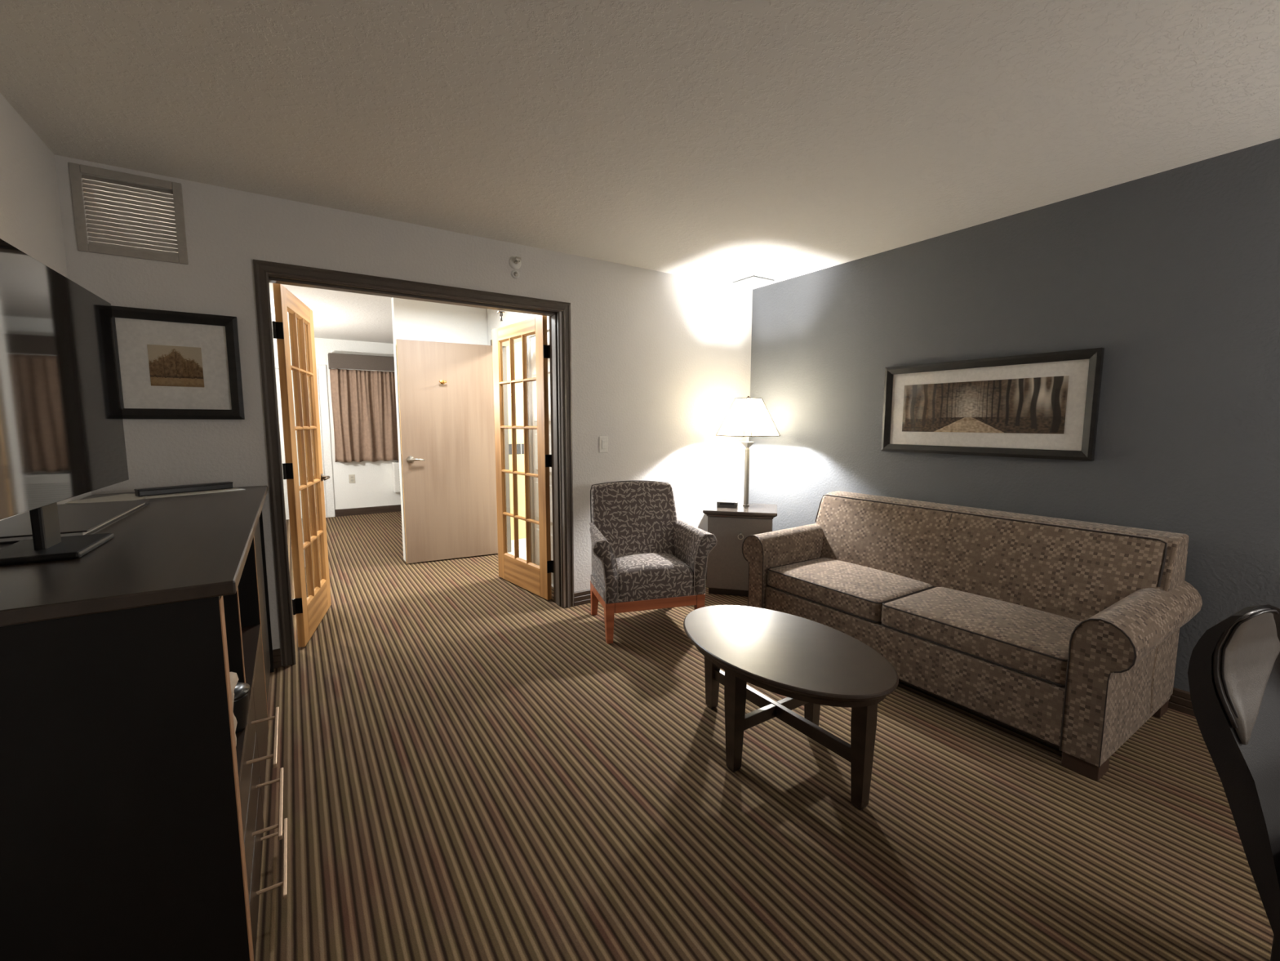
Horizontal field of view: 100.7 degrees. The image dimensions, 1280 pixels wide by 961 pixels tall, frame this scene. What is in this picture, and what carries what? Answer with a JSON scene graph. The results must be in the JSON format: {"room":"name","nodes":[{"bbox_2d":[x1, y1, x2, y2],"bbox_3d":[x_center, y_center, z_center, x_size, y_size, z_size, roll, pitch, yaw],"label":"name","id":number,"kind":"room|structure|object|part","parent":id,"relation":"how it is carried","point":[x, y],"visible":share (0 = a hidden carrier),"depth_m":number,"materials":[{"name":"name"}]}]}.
{"room":"hotel room","nodes":[
{"label":"hotel room","id":0,"kind":"room"},
{"bbox_2d":[0,93,135,520],"bbox_3d":[-2.493,-0.157,2.264,0.140,2.440,10.800,-4,7,-33],"label":"wall","id":1,"kind":"structure","parent":0,"point":[30,215],"depth_m":2.00,"materials":[{"name":"white paint"}]},
{"bbox_2d":[272,334,400,509],"bbox_3d":[-3.646,-0.758,7.791,4.200,2.440,0.140,-4,7,-33],"label":"wall","id":2,"kind":"structure","parent":0,"point":[372,486],"depth_m":7.51,"materials":[{"name":"white paint"}]},
{"bbox_2d":[275,368,316,519],"bbox_3d":[-4.761,-0.464,7.024,0.917,1.996,0.113,-4,7,-33],"label":"door","id":3,"kind":"structure","parent":2,"relation":"in","point":[277,381],"depth_m":7.06,"materials":[{"name":"white wood"}]},
{"bbox_2d":[275,362,335,517],"bbox_3d":[-4.735,-0.495,6.995,1.140,2.085,0.034,-4,7,-33],"label":"trim","id":4,"kind":"structure","parent":2,"relation":"attached to","point":[322,380],"depth_m":7.26,"materials":[{"name":"white paint"}]},
{"bbox_2d":[348,474,355,483],"bbox_3d":[-4.070,-0.024,7.502,0.076,0.120,0.009,-4,7,-33],"label":"power outlet","id":5,"kind":"object","parent":2,"relation":"attached to","point":[352,477],"visible":1,"depth_m":7.50,"materials":[{"name":"beige plastic"}]},
{"bbox_2d":[328,352,394,371],"bbox_3d":[-3.498,-1.658,7.607,1.670,0.200,0.165,-4,7,-33],"label":"curtain valance","id":6,"kind":"object","parent":2,"relation":"attached to","point":[342,361],"visible":0.44,"depth_m":7.29,"materials":[{"name":"fabric"}]},
{"bbox_2d":[329,368,399,462],"bbox_3d":[-3.500,-0.924,7.695,1.664,1.276,0.117,-4,7,-33],"label":"window curtain","id":7,"kind":"object","parent":6,"relation":"hanging from","point":[364,408],"visible":0.51,"depth_m":7.44,"materials":[{"name":"brown fabric"}]},
{"bbox_2d":[334,504,401,516],"bbox_3d":[-3.478,0.403,7.936,1.895,0.100,0.016,-4,7,-33],"label":"baseboard","id":8,"kind":"structure","parent":2,"relation":"attached to","point":[397,508],"depth_m":7.64,"materials":[{"name":"brown wood"}]},
{"bbox_2d":[391,461,399,493],"bbox_3d":[-3.159,-0.078,7.997,1.030,0.444,0.176,-4,7,-33],"label":"air conditioner","id":9,"kind":"object","parent":2,"relation":"attached to","point":[395,465],"visible":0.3,"depth_m":7.67,"materials":[{"name":"white plastic"}]},
{"bbox_2d":[54,155,752,665],"bbox_3d":[-0.848,-0.295,3.559,4.200,2.440,0.170,-4,7,-33],"label":"wall","id":10,"kind":"structure","parent":0,"point":[660,360],"depth_m":3.33,"materials":[{"name":"white paint"}]},
{"bbox_2d":[68,162,188,264],"bbox_3d":[-2.303,-1.195,2.405,0.371,0.365,0.031,-4,7,-33],"label":"air vent","id":11,"kind":"object","parent":10,"relation":"in","point":[75,170],"visible":1,"depth_m":2.40,"materials":[{"name":"metal"}]},
{"bbox_2d":[111,305,244,419],"bbox_3d":[-2.199,-0.543,2.516,0.490,0.502,0.034,-4,7,-33],"label":"framed picture","id":12,"kind":"object","parent":10,"relation":"attached to","point":[171,364],"visible":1,"depth_m":2.52,"materials":[{"name":"black wood"}]},
{"bbox_2d":[146,344,204,386],"bbox_3d":[-2.201,-0.542,2.520,0.194,0.189,0.001,-4,7,-33],"label":"print","id":13,"kind":"object","parent":12,"relation":"attached to","point":[169,366],"depth_m":2.52},
{"bbox_2d":[272,648,281,668],"bbox_3d":[-2.212,0.975,2.684,0.658,0.100,0.016,-4,7,-33],"label":"baseboard","id":14,"kind":"structure","parent":10,"relation":"attached to","point":[276,652],"depth_m":2.85,"materials":[{"name":"brown wood"}]},
{"bbox_2d":[271,283,331,647],"bbox_3d":[-2.095,-0.086,3.325,0.141,2.052,0.789,-2,7,-20],"label":"door","id":15,"kind":"structure","parent":10,"relation":"in","point":[309,611],"depth_m":3.25,"materials":[{"name":"brown wood"}]},
{"bbox_3d":[-2.098,-1.057,3.232,0.036,0.102,0.547,-2,7,-20],"label":"rail","id":16,"kind":"part","parent":15,"relation":"part of","materials":[{"name":"brown wood"}]},
{"bbox_3d":[-2.102,0.826,3.436,0.036,0.214,0.547,-2,7,-20],"label":"rail","id":17,"kind":"part","parent":15,"relation":"part of","materials":[{"name":"brown wood"}]},
{"bbox_3d":[-2.198,-0.016,3.613,0.141,0.052,0.137,-2,7,-20],"label":"lever handle","id":18,"kind":"part","parent":15,"relation":"part of","materials":[{"name":"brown metal"}]},
{"bbox_2d":[253,259,573,666],"bbox_3d":[-1.201,-0.098,3.233,1.743,2.118,0.019,-4,7,-33],"label":"trim","id":19,"kind":"structure","parent":10,"relation":"attached to","point":[262,268],"depth_m":2.85,"materials":[{"name":"black wood"}]},
{"bbox_2d":[267,274,564,653],"bbox_3d":[-1.263,-0.075,3.309,1.612,2.056,0.170,-4,7,-33],"label":"trim","id":20,"kind":"structure","parent":10,"relation":"attached to","point":[554,316],"depth_m":3.63,"materials":[{"name":"black wood"}]},
{"bbox_2d":[497,311,504,321],"bbox_3d":[-0.914,-1.080,3.495,0.040,0.062,0.028,-4,7,-33],"label":"sprinkler","id":21,"kind":"object","parent":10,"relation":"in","point":[500,312],"depth_m":3.49,"materials":[{"name":"metal"}]},
{"bbox_2d":[511,270,519,278],"bbox_3d":[-0.790,-1.312,3.374,0.052,0.052,0.015,-4,7,-33],"label":"plug","id":22,"kind":"object","parent":10,"relation":"attached to","point":[515,274],"visible":1,"depth_m":3.37,"materials":[{"name":"white plastic"}]},
{"bbox_2d":[508,256,521,269],"bbox_3d":[-0.777,-1.380,3.347,0.080,0.080,0.062,-4,7,-33],"label":"sprinkler","id":23,"kind":"object","parent":10,"relation":"attached to","point":[514,261],"visible":1,"depth_m":3.35,"materials":[{"name":"white metal"}]},
{"bbox_2d":[492,315,553,599],"bbox_3d":[-0.916,-0.170,4.116,0.048,2.052,0.829,-5,8,-40],"label":"door","id":24,"kind":"structure","parent":10,"relation":"in","point":[532,577],"depth_m":4.06,"materials":[{"name":"brown wood"}]},
{"bbox_3d":[-0.927,-1.140,4.018,0.036,0.102,0.587,-5,8,-40],"label":"rail","id":25,"kind":"part","parent":24,"relation":"part of","materials":[{"name":"brown wood"}]},
{"bbox_3d":[-0.930,0.743,4.221,0.036,0.214,0.587,-5,8,-40],"label":"rail","id":26,"kind":"part","parent":24,"relation":"part of","materials":[{"name":"brown wood"}]},
{"bbox_2d":[599,435,608,452],"bbox_3d":[-0.263,-0.261,3.841,0.072,0.116,0.010,-4,7,-33],"label":"light switch","id":27,"kind":"object","parent":10,"relation":"attached to","point":[603,441],"visible":1,"depth_m":3.84,"materials":[{"name":"white plastic"}]},
{"bbox_2d":[573,568,706,605],"bbox_3d":[0.240,0.805,4.287,1.712,0.100,0.016,-4,7,-33],"label":"baseboard","id":28,"kind":"structure","parent":10,"relation":"attached to","point":[583,597],"depth_m":3.85,"materials":[{"name":"brown wood"}]},
{"bbox_2d":[391,297,488,561],"bbox_3d":[-1.203,-0.520,5.630,2.505,2.440,0.118,-4,7,-33],"label":"wall","id":29,"kind":"structure","parent":0,"point":[412,320],"depth_m":4.98,"materials":[{"name":"white paint"}]},
{"bbox_2d":[506,341,525,539],"bbox_3d":[-0.767,-0.541,5.835,1.530,2.440,0.017,-4,7,-33],"label":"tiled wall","id":30,"kind":"structure","parent":0,"point":[517,346],"depth_m":5.50,"materials":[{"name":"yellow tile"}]},
{"bbox_2d":[511,537,525,548],"bbox_3d":[-0.877,0.638,5.863,1.240,0.090,0.030,-4,7,-33],"label":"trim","id":31,"kind":"structure","parent":30,"relation":"attached to","point":[522,541],"depth_m":5.60,"materials":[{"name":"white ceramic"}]},
{"bbox_2d":[487,308,549,563],"bbox_3d":[-0.966,-0.412,4.642,0.120,2.440,1.780,-4,7,-33],"label":"wall","id":32,"kind":"structure","parent":0,"point":[508,317],"depth_m":4.55,"materials":[{"name":"white paint"}]},
{"bbox_2d":[395,338,497,563],"bbox_3d":[-1.784,-0.260,4.993,0.840,2.035,0.096,-3,7,-27],"label":"door","id":33,"kind":"structure","parent":32,"relation":"in","point":[446,390],"depth_m":4.99,"materials":[{"name":"brown wood"}]},
{"bbox_3d":[-2.045,-0.192,4.842,0.148,0.064,0.060,-3,7,-27],"label":"lever handle","id":34,"kind":"part","parent":33,"relation":"part of","materials":[{"name":"metal"}]},
{"bbox_2d":[490,336,531,552],"bbox_3d":[-1.148,-0.277,4.922,0.134,2.110,0.920,-4,7,-33],"label":"trim","id":35,"kind":"structure","parent":32,"relation":"attached to","point":[504,348],"depth_m":5.25,"materials":[{"name":"beige wood"}]},
{"bbox_2d":[530,331,553,583],"bbox_3d":[-0.727,-0.159,4.250,0.049,1.998,0.630,-4,7,-33],"label":"door","id":36,"kind":"structure","parent":32,"relation":"in","point":[532,339],"depth_m":4.39,"materials":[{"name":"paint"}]},
{"bbox_2d":[0,0,1279,343],"bbox_3d":[-0.661,-1.546,3.323,4.600,0.100,11.000,-4,7,-33],"label":"ceiling","id":37,"kind":"structure","parent":0,"point":[720,141],"depth_m":1.91,"materials":[{"name":"white paint"}]},
{"bbox_2d":[724,272,783,288],"bbox_3d":[0.900,-1.581,4.213,0.330,0.016,0.330,-4,7,-33],"label":"ceiling vent","id":38,"kind":"object","parent":37,"relation":"in","point":[753,280],"visible":1,"depth_m":4.18,"materials":[{"name":"white plastic"}]},
{"bbox_3d":[0.900,-1.578,4.213,0.230,0.010,0.230,-4,7,-33],"label":"diffuser plate","id":39,"kind":"part","parent":38,"relation":"part of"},
{"bbox_2d":[255,511,1273,960],"bbox_3d":[-0.665,0.976,3.596,4.600,0.106,11.000,-4,7,-33],"label":"floor","id":40,"kind":"structure","parent":0,"point":[473,771],"depth_m":1.79,"materials":[{"name":"carpet"}]},
{"bbox_2d":[0,485,287,960],"bbox_3d":[-1.640,0.624,1.809,0.683,0.987,1.995,-4,7,-33],"label":"dresser","id":41,"kind":"object","parent":40,"relation":"on","point":[131,819],"visible":0.92,"depth_m":1.07,"materials":[{"name":"black laminate"}]},
{"bbox_2d":[0,238,128,565],"bbox_3d":[-1.486,-0.175,1.298,0.180,0.713,1.100,-4,7,-31],"label":"television","id":42,"kind":"object","parent":41,"relation":"on","point":[62,437],"visible":1,"depth_m":1.30,"materials":[{"name":"black plastic"}]},
{"bbox_2d":[0,499,149,543],"bbox_3d":[-1.889,0.126,1.731,0.300,0.019,0.720,-4,7,-32],"label":"folder","id":43,"kind":"object","parent":41,"relation":"on","point":[81,518],"visible":0.72,"depth_m":1.70,"materials":[{"name":"plastic"}]},
{"bbox_2d":[65,493,145,503],"bbox_3d":[-2.225,0.077,2.262,0.220,0.002,0.280,0,6,1],"label":"paper sheet","id":44,"kind":"object","parent":41,"relation":"on","point":[122,497],"visible":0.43,"depth_m":2.23,"materials":[{"name":"white paper"}]},
{"bbox_3d":[-1.142,0.727,1.008,0.605,0.958,0.052,-4,7,-33],"label":"panel","id":45,"kind":"part","parent":41,"relation":"part of","materials":[{"name":"black laminate"}]},
{"bbox_2d":[141,487,245,498],"bbox_3d":[-2.050,0.057,2.442,0.120,0.004,0.360,5,8,36],"label":"pad","id":46,"kind":"object","parent":41,"relation":"on","point":[234,489],"visible":0.79,"depth_m":2.43,"materials":[{"name":"white paper"}]},
{"bbox_2d":[133,481,232,496],"bbox_3d":[-2.092,0.038,2.448,0.046,0.032,0.352,4,7,31],"label":"case","id":47,"kind":"object","parent":46,"relation":"on","point":[222,485],"visible":1,"depth_m":2.42,"materials":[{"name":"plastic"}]},
{"bbox_3d":[-2.092,0.026,2.447,0.046,0.008,0.352,4,7,31],"label":"lid","id":48,"kind":"part","parent":47,"relation":"part of","materials":[{"name":"black plastic"}]},
{"bbox_3d":[-1.334,0.444,1.290,0.584,0.458,0.016,-4,7,-33],"label":"divider panel","id":49,"kind":"part","parent":41,"relation":"part of","materials":[{"name":"black laminate"}]},
{"bbox_2d":[229,671,238,745],"bbox_3d":[-1.019,0.564,1.250,0.126,0.214,0.144,-4,7,-33],"label":"paper bag","id":50,"kind":"object","parent":41,"relation":"on","point":[233,676],"visible":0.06,"depth_m":1.27,"materials":[{"name":"beige paper"}]},
{"bbox_2d":[233,681,249,733],"bbox_3d":[-1.086,0.592,1.389,0.110,0.128,0.110,-4,7,-33],"label":"ice bucket","id":51,"kind":"object","parent":41,"relation":"on","point":[241,702],"visible":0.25,"depth_m":1.38,"materials":[{"name":"black plastic"}]},
{"bbox_3d":[-1.086,0.544,1.383,0.110,0.033,0.110,-4,7,-33],"label":"lid","id":52,"kind":"part","parent":51,"relation":"part of","materials":[{"name":"silver metal"}]},
{"bbox_3d":[-1.296,0.761,1.284,0.565,0.140,0.560,-4,7,-33],"label":"drawer","id":53,"kind":"part","parent":41,"relation":"part of","materials":[{"name":"brown wood"}]},
{"bbox_2d":[235,623,260,782],"bbox_3d":[-1.458,0.653,1.502,0.585,0.020,1.130,-4,7,-33],"label":"shelf","id":54,"kind":"object","parent":41,"relation":"attached to","point":[251,633],"depth_m":1.77,"materials":[{"name":"brown wood"}]},
{"bbox_3d":[-1.774,0.590,1.978,0.584,0.898,0.016,-4,7,-33],"label":"divider panel","id":55,"kind":"part","parent":41,"relation":"part of","materials":[{"name":"black laminate"}]},
{"bbox_3d":[-1.296,0.910,1.300,0.565,0.150,0.560,-4,7,-33],"label":"drawer","id":56,"kind":"part","parent":41,"relation":"part of","materials":[{"name":"brown wood"}]},
{"bbox_3d":[-1.296,1.071,1.317,0.565,0.165,0.560,-4,7,-33],"label":"drawer","id":57,"kind":"part","parent":41,"relation":"part of","materials":[{"name":"brown wood"}]},
{"bbox_3d":[-1.379,0.833,1.917,0.020,0.420,0.560,-4,7,-33],"label":"cabinet door","id":58,"kind":"part","parent":41,"relation":"part of","materials":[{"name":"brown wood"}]},
{"bbox_2d":[253,518,270,705],"bbox_3d":[-1.968,0.594,2.296,0.547,0.818,0.540,-4,7,-33],"label":"mini fridge","id":59,"kind":"object","parent":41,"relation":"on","point":[257,533],"visible":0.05,"depth_m":2.45,"materials":[{"name":"black plastic"}]},
{"bbox_3d":[-1.051,0.719,1.483,0.066,0.012,0.330,-4,7,-33],"label":"bar handle","id":60,"kind":"part","parent":41,"relation":"part of","materials":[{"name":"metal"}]},
{"bbox_3d":[-2.195,0.552,2.602,0.605,0.958,0.025,-4,7,-33],"label":"panel","id":61,"kind":"part","parent":41,"relation":"part of","materials":[{"name":"black laminate"}]},
{"bbox_3d":[-1.052,0.918,1.505,0.066,0.012,0.330,-4,7,-33],"label":"bar handle","id":62,"kind":"part","parent":41,"relation":"part of","materials":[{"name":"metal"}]},
{"bbox_3d":[-1.052,1.087,1.523,0.066,0.012,0.330,-4,7,-33],"label":"bar handle","id":63,"kind":"part","parent":41,"relation":"part of","materials":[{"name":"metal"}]},
{"bbox_2d":[589,480,716,643],"bbox_3d":[0.021,0.485,3.479,0.790,0.911,0.604,-2,6,-17],"label":"armchair","id":64,"kind":"object","parent":40,"relation":"on","point":[644,557],"visible":0.99,"depth_m":3.41,"materials":[{"name":"grey fabric"}]},
{"bbox_3d":[-0.309,0.803,3.622,0.056,0.246,0.091,-2,6,-17],"label":"leg","id":65,"kind":"part","parent":64,"relation":"part of","materials":[{"name":"brown wood"}]},
{"bbox_3d":[-0.274,0.505,3.357,0.149,0.396,0.498,-2,6,-17],"label":"arm","id":66,"kind":"part","parent":64,"relation":"part of","materials":[{"name":"grey fabric"}]},
{"bbox_3d":[-0.185,0.850,3.187,0.056,0.246,0.056,-2,6,-17],"label":"leg","id":67,"kind":"part","parent":64,"relation":"part of","materials":[{"name":"brown wood"}]},
{"bbox_3d":[-0.029,0.339,3.629,0.596,0.648,0.244,-2,6,-17],"label":"backrest","id":68,"kind":"part","parent":64,"relation":"part of","materials":[{"name":"grey fabric"}]},
{"bbox_3d":[0.035,0.673,3.449,0.632,0.057,0.456,-2,6,-17],"label":"seat","id":69,"kind":"part","parent":64,"relation":"part of","materials":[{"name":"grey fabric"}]},
{"bbox_2d":[615,552,693,599],"bbox_3d":[0.045,0.597,3.409,0.492,0.207,0.433,-2,6,-17],"label":"seat cushion","id":70,"kind":"object","parent":64,"relation":"on","point":[638,575],"depth_m":3.24,"materials":[{"name":"grey fabric"}]},
{"bbox_3d":[0.334,0.486,3.540,0.149,0.396,0.498,-2,6,-17],"label":"arm","id":71,"kind":"part","parent":64,"relation":"part of","materials":[{"name":"grey fabric"}]},
{"bbox_3d":[0.374,0.833,3.355,0.056,0.246,0.056,-2,6,-17],"label":"leg","id":72,"kind":"part","parent":64,"relation":"part of","materials":[{"name":"brown wood"}]},
{"bbox_2d":[702,502,777,596],"bbox_3d":[0.790,0.536,4.179,0.544,0.660,0.444,2,6,14],"label":"end table","id":73,"kind":"object","parent":40,"relation":"on","point":[727,569],"visible":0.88,"depth_m":4.01,"materials":[{"name":"grey wood"}]},
{"bbox_2d":[716,498,737,508],"bbox_3d":[0.685,0.177,4.152,0.156,0.060,0.106,2,6,14],"label":"alarm clock","id":74,"kind":"object","parent":73,"relation":"on","point":[721,503],"visible":1,"depth_m":4.11,"materials":[{"name":"plastic"}]},
{"bbox_3d":[0.745,0.554,4.000,0.476,0.553,0.016,2,6,14],"label":"cabinet door","id":75,"kind":"part","parent":73,"relation":"part of","materials":[{"name":"grey wood"}]},
{"bbox_2d":[715,395,780,506],"bbox_3d":[0.842,-0.228,4.166,0.389,0.862,0.389,-4,7,-33],"label":"table lamp","id":76,"kind":"object","parent":73,"relation":"on","point":[748,416],"visible":1,"depth_m":4.05,"materials":[{"name":"white fabric"}]},
{"bbox_3d":[0.843,-0.494,4.137,0.380,0.286,0.380,-4,7,-33],"label":"lamp shade","id":77,"kind":"part","parent":76,"relation":"part of","materials":[{"name":"beige fabric"}]},
{"bbox_3d":[0.843,-0.494,4.137,0.389,0.293,0.389,-4,7,-33],"label":"trim cord","id":78,"kind":"part","parent":76,"relation":"part of","materials":[{"name":"white fabric"}]},
{"bbox_2d":[683,604,898,810],"bbox_3d":[0.546,0.862,2.125,0.604,0.455,0.936,-4,7,-33],"label":"coffee table","id":79,"kind":"object","parent":40,"relation":"on","point":[811,664],"visible":1,"depth_m":1.98,"materials":[{"name":"brown wood"}]},
{"bbox_3d":[0.334,0.854,2.448,0.058,0.400,0.058,-4,7,-33],"label":"leg","id":80,"kind":"part","parent":79,"relation":"part of","materials":[{"name":"brown wood"}]},
{"bbox_3d":[0.358,0.902,2.005,0.058,0.400,0.058,-4,7,-33],"label":"leg","id":81,"kind":"part","parent":79,"relation":"part of","materials":[{"name":"brown wood"}]},
{"bbox_3d":[0.734,0.876,2.251,0.058,0.400,0.058,-4,7,-33],"label":"leg","id":82,"kind":"part","parent":79,"relation":"part of","materials":[{"name":"brown wood"}]},
{"bbox_3d":[0.757,0.924,1.808,0.058,0.400,0.058,-4,7,-33],"label":"leg","id":83,"kind":"part","parent":79,"relation":"part of","materials":[{"name":"brown wood"}]},
{"bbox_2d":[742,490,1202,781],"bbox_3d":[1.565,0.590,2.890,0.909,0.834,1.925,-4,7,-33],"label":"sofa","id":84,"kind":"object","parent":40,"relation":"on","point":[1062,633],"visible":1,"depth_m":2.46,"materials":[{"name":"fabric"}]},
{"bbox_3d":[1.084,0.581,3.616,0.890,0.564,0.184,-4,7,-33],"label":"arm","id":85,"kind":"part","parent":84,"relation":"part of","materials":[{"name":"fabric"}]},
{"bbox_2d":[767,557,932,621],"bbox_3d":[1.236,0.611,3.146,0.597,0.140,0.762,-4,7,-33],"label":"seat cushion","id":86,"kind":"object","parent":84,"relation":"on","point":[855,589],"depth_m":3.02,"materials":[{"name":"fabric"}]},
{"bbox_3d":[1.226,0.846,2.694,0.050,0.235,1.550,-4,7,-33],"label":"rail","id":87,"kind":"part","parent":84,"relation":"part of","materials":[{"name":"fabric"}]},
{"bbox_2d":[881,586,1081,684],"bbox_3d":[1.661,0.681,2.504,0.597,0.140,0.776,-4,7,-33],"label":"seat cushion","id":88,"kind":"object","parent":84,"relation":"on","point":[1025,640],"depth_m":2.39,"materials":[{"name":"fabric"}]},
{"bbox_2d":[815,493,1168,621],"bbox_3d":[1.722,0.411,2.981,0.207,0.470,1.750,-4,7,-33],"label":"cushion","id":89,"kind":"object","parent":84,"relation":"on","point":[1073,571],"depth_m":2.73,"materials":[{"name":"fabric"}]},
{"bbox_3d":[1.800,0.535,3.031,0.355,0.754,1.786,-4,7,-33],"label":"frame","id":90,"kind":"part","parent":84,"relation":"part of","materials":[{"name":"fabric"}]},
{"bbox_3d":[2.037,0.739,2.174,0.890,0.564,0.184,-4,7,-33],"label":"arm","id":91,"kind":"part","parent":84,"relation":"part of","materials":[{"name":"fabric"}]},
{"bbox_2d":[1187,604,1279,960],"bbox_3d":[1.529,0.744,0.989,0.480,0.937,0.627,-2,7,-21],"label":"desk chair","id":92,"kind":"object","parent":40,"relation":"on","point":[1233,671],"visible":1,"depth_m":1.12,"materials":[{"name":"black leather"}]},
{"bbox_3d":[1.296,1.000,1.063,0.040,0.410,0.040,-2,7,-21],"label":"leg","id":93,"kind":"part","parent":92,"relation":"part of","materials":[{"name":"black wood"}]},
{"bbox_2d":[748,137,1279,692],"bbox_3d":[1.067,-0.403,4.590,0.140,2.440,10.800,-4,7,-33],"label":"wall","id":94,"kind":"structure","parent":0,"point":[1175,273],"depth_m":2.60,"materials":[{"name":"grey paint"}]},
{"bbox_2d":[880,347,1104,461],"bbox_3d":[1.946,-0.423,3.084,0.034,0.552,1.130,-4,7,-33],"label":"framed picture","id":95,"kind":"object","parent":94,"relation":"attached to","point":[1044,405],"visible":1,"depth_m":2.98,"materials":[{"name":"black wood"}]},
{"bbox_2d":[902,375,1069,433],"bbox_3d":[1.950,-0.427,3.086,0.001,0.296,0.872,-4,7,-33],"label":"print","id":96,"kind":"object","parent":95,"relation":"attached to","point":[1037,405],"depth_m":3.02},
{"bbox_2d":[1168,687,1195,716],"bbox_3d":[2.432,1.002,2.507,0.016,0.100,5.383,-4,7,-33],"label":"baseboard","id":97,"kind":"structure","parent":94,"relation":"attached to","point":[1180,700],"depth_m":2.43,"materials":[{"name":"brown wood"}]}
]}

